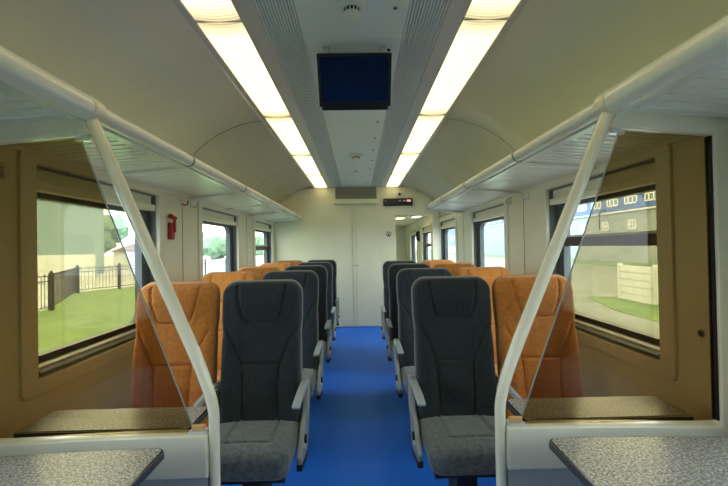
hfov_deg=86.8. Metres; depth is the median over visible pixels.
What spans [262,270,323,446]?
seat
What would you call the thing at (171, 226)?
hammer
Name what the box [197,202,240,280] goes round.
window
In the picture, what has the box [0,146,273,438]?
wall
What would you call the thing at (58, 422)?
folding table
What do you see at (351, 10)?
smoke detector
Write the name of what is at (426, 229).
window
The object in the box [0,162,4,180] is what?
sticker
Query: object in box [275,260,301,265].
seat
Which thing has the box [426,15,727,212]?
luggage rack
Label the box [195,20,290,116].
recessed light
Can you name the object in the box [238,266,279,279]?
seat
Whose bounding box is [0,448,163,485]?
folding table
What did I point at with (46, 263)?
fence
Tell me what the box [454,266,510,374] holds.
seat
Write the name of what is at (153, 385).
seat
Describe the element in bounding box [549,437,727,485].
folding table
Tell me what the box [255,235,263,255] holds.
tree
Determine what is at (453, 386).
seat
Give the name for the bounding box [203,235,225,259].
tree
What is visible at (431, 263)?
seat
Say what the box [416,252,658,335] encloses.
asphalt
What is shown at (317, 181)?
recessed light
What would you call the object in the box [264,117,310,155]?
recessed light
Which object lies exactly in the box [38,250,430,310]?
road
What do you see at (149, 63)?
ceiling
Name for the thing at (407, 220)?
ceiling
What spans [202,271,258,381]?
seat
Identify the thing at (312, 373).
seat cushion
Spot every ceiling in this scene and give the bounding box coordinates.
[0,0,727,217]
[395,215,429,225]
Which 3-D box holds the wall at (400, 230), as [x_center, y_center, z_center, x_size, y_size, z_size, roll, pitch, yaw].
[0.836,0.425,11.560,0.840,2.100,0.100,-1,-1,-1]
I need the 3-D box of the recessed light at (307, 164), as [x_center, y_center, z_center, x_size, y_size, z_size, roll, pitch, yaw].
[-0.708,-0.980,4.895,0.210,0.033,1.210,-1,-1,-1]
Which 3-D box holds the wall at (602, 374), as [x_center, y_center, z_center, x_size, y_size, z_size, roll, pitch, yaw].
[1.425,0.144,4.821,0.142,2.500,13.600,-1,-1,-1]
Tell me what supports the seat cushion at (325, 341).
on the seat at (324, 324)
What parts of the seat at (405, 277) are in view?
panel, armrest, backrest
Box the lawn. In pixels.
[38,265,259,352]
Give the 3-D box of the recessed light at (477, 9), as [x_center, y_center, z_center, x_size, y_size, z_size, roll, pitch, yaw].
[0.570,-1.042,1.125,0.210,0.033,1.270,-1,-1,-1]
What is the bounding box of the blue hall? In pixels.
[448,229,454,252]
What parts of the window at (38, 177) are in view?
sill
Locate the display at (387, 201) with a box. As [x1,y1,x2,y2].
[383,198,412,205]
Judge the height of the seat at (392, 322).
1.198 m
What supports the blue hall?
on the road
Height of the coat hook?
0.070 m
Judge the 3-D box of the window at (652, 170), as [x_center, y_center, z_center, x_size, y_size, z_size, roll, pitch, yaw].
[1.439,0.091,2.357,0.119,1.095,1.240,-1,-1,-1]
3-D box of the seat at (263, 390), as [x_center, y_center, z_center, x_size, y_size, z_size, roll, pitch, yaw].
[-0.524,0.801,1.921,0.478,1.198,0.580,-1,-1,-1]
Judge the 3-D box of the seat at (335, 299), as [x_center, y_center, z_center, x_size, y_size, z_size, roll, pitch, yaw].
[-0.575,0.837,5.281,0.478,1.198,0.580,-1,-1,-1]
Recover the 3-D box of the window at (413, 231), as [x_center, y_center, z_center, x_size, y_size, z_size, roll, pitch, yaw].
[1.323,0.171,9.875,0.119,1.095,1.240,-1,-1,-1]
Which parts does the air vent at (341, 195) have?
louvre panel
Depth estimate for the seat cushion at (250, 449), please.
1.71 m
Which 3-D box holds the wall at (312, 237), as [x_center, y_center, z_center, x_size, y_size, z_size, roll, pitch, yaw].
[-0.113,0.192,6.687,2.880,2.500,0.080,-1,-1,-1]
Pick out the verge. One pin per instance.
(607, 263)
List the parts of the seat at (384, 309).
panel, backrest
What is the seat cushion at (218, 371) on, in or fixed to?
on the seat at (222, 280)
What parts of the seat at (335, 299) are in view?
backrest, panel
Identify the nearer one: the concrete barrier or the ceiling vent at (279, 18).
the ceiling vent at (279, 18)
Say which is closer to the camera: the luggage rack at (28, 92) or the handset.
the luggage rack at (28, 92)
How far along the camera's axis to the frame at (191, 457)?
1.40 m
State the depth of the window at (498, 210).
4.54 m
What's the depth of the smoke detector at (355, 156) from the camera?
4.30 m
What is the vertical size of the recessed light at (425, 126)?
0.033 m
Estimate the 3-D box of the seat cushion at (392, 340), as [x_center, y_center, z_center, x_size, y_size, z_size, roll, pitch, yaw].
[0.472,0.966,3.555,0.424,0.130,0.416,-1,-1,-1]
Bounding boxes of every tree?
[104,214,128,253]
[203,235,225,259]
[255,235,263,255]
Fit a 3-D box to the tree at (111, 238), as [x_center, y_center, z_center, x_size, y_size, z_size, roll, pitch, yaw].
[-41.718,-0.710,61.172,6.755,9.339,7.931,-1,-1,-1]
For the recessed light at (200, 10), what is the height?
0.033 m
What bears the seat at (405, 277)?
on the floor
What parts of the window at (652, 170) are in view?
sill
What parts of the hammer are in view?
handle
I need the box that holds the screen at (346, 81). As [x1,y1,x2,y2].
[316,46,391,110]
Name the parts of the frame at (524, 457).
panel, post, panel, wall post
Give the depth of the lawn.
15.08 m
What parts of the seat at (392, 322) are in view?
panel, armrest, backrest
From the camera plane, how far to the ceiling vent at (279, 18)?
2.21 m
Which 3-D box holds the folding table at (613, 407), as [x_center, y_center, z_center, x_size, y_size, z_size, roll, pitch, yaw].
[1.014,0.809,1.570,0.806,0.289,0.205,-1,-1,-1]
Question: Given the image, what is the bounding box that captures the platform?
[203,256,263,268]
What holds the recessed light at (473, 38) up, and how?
in the ceiling at (149, 63)
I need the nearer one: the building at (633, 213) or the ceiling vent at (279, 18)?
the ceiling vent at (279, 18)
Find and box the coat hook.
[190,200,197,207]
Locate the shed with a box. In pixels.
[110,244,134,268]
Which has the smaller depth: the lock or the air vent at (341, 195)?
the lock
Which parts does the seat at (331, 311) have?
backrest, panel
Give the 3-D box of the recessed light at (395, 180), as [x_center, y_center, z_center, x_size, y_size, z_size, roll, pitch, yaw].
[0.493,-0.990,6.089,0.210,0.033,1.140,-1,-1,-1]
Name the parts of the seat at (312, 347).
backrest, armrest, panel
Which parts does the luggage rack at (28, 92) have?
plate, rail, wall rail, support arm, rail, support arm, support arm, support arm, plate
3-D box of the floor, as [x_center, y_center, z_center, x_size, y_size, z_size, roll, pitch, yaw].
[-0.059,1.461,4.734,3.160,0.080,13.700,-1,-1,-1]
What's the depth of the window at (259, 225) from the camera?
6.29 m
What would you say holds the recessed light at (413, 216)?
in the ceiling at (407, 220)
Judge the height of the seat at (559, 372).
1.198 m
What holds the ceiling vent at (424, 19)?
in the ceiling at (149, 63)
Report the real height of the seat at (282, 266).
1.198 m
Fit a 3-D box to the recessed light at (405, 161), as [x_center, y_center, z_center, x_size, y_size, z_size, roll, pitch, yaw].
[0.511,-1.002,4.914,0.210,0.033,1.210,-1,-1,-1]
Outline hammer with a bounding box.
[168,214,176,239]
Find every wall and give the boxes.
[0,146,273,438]
[273,186,439,326]
[396,226,405,260]
[405,137,711,420]
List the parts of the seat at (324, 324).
backrest, armrest, panel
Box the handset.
[416,231,419,240]
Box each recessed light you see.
[180,0,240,21]
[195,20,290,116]
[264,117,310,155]
[293,156,320,175]
[307,176,326,187]
[386,174,405,186]
[392,154,418,174]
[401,115,444,153]
[409,215,423,217]
[419,18,508,114]
[464,0,520,19]
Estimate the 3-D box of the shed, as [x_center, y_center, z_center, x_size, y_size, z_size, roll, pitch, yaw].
[-34.413,1.949,59.460,6.800,3.700,4.800,-1,-1,-1]
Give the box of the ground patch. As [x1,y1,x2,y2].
[586,296,658,321]
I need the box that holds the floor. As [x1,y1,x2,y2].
[221,326,495,485]
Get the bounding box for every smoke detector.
[338,0,365,20]
[349,153,362,159]
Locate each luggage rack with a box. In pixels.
[0,45,301,222]
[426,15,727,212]
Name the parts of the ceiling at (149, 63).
curved panel, edge trim, silver trim, panel, panel, panel, panel, panel, panel, panel, panel, silver trim, edge trim, curved panel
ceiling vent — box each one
[254,0,341,187]
[371,0,449,186]
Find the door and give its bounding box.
[334,204,380,326]
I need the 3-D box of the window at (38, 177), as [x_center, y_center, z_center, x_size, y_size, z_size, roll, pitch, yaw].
[-1.530,0.144,2.260,0.119,1.095,1.240,-1,-1,-1]
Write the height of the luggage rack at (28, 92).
0.140 m
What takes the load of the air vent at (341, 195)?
in the wall at (312, 237)
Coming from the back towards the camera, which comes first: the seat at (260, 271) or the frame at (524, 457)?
the seat at (260, 271)
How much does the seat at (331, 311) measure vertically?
1.198 m
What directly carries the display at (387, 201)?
attached to the wall at (312, 237)
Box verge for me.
[429,251,657,266]
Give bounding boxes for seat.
[130,281,220,426]
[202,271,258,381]
[220,279,309,485]
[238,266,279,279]
[260,263,293,270]
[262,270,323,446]
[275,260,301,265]
[284,265,330,398]
[299,262,335,366]
[308,260,339,325]
[381,260,416,365]
[386,263,429,395]
[394,268,451,443]
[408,276,495,485]
[421,260,453,267]
[434,262,475,275]
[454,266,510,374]
[492,274,582,418]
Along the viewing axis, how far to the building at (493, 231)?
95.80 m
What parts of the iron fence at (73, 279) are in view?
panel, post, panel, post, panel, post, panel, panel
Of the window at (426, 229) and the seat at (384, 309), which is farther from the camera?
the window at (426, 229)
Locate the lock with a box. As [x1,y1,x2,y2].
[697,329,705,337]
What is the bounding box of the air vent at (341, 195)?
[333,187,377,203]
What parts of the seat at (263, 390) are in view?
backrest, armrest, panel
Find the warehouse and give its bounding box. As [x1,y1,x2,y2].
[37,200,104,273]
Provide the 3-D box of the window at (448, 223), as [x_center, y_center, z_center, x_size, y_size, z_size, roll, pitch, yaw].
[1.381,0.131,6.136,0.119,1.095,1.240,-1,-1,-1]
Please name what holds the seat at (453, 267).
on the floor
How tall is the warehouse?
7.850 m
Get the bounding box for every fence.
[37,254,95,283]
[38,258,225,310]
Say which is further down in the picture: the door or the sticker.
the door
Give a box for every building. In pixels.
[484,220,504,254]
[570,191,657,263]
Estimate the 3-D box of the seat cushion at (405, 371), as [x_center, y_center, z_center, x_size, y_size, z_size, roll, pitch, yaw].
[0.485,0.957,2.705,0.424,0.130,0.416,-1,-1,-1]
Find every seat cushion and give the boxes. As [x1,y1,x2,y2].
[217,370,220,381]
[220,419,300,481]
[302,368,317,397]
[318,340,326,361]
[390,339,398,355]
[400,366,414,394]
[417,414,495,475]
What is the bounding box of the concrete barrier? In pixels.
[617,263,658,304]
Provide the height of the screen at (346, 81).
0.282 m
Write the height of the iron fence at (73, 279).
1.720 m
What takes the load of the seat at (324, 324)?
on the floor
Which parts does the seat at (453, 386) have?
panel, armrest, backrest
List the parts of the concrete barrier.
barrier post, barrier post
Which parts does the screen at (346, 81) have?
display panel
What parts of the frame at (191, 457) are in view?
panel, post, panel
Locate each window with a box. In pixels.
[17,151,165,400]
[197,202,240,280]
[253,217,273,265]
[410,227,417,262]
[421,222,431,261]
[439,214,457,261]
[469,198,509,271]
[540,144,677,380]
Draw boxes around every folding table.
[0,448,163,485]
[13,406,207,437]
[506,396,693,420]
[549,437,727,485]
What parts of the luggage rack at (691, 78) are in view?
support arm, support arm, support arm, rail, support arm, wall rail, rail, plate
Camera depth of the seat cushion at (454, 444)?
1.72 m
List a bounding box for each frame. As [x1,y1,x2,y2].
[0,96,220,485]
[494,90,727,485]
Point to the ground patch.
(643, 310)

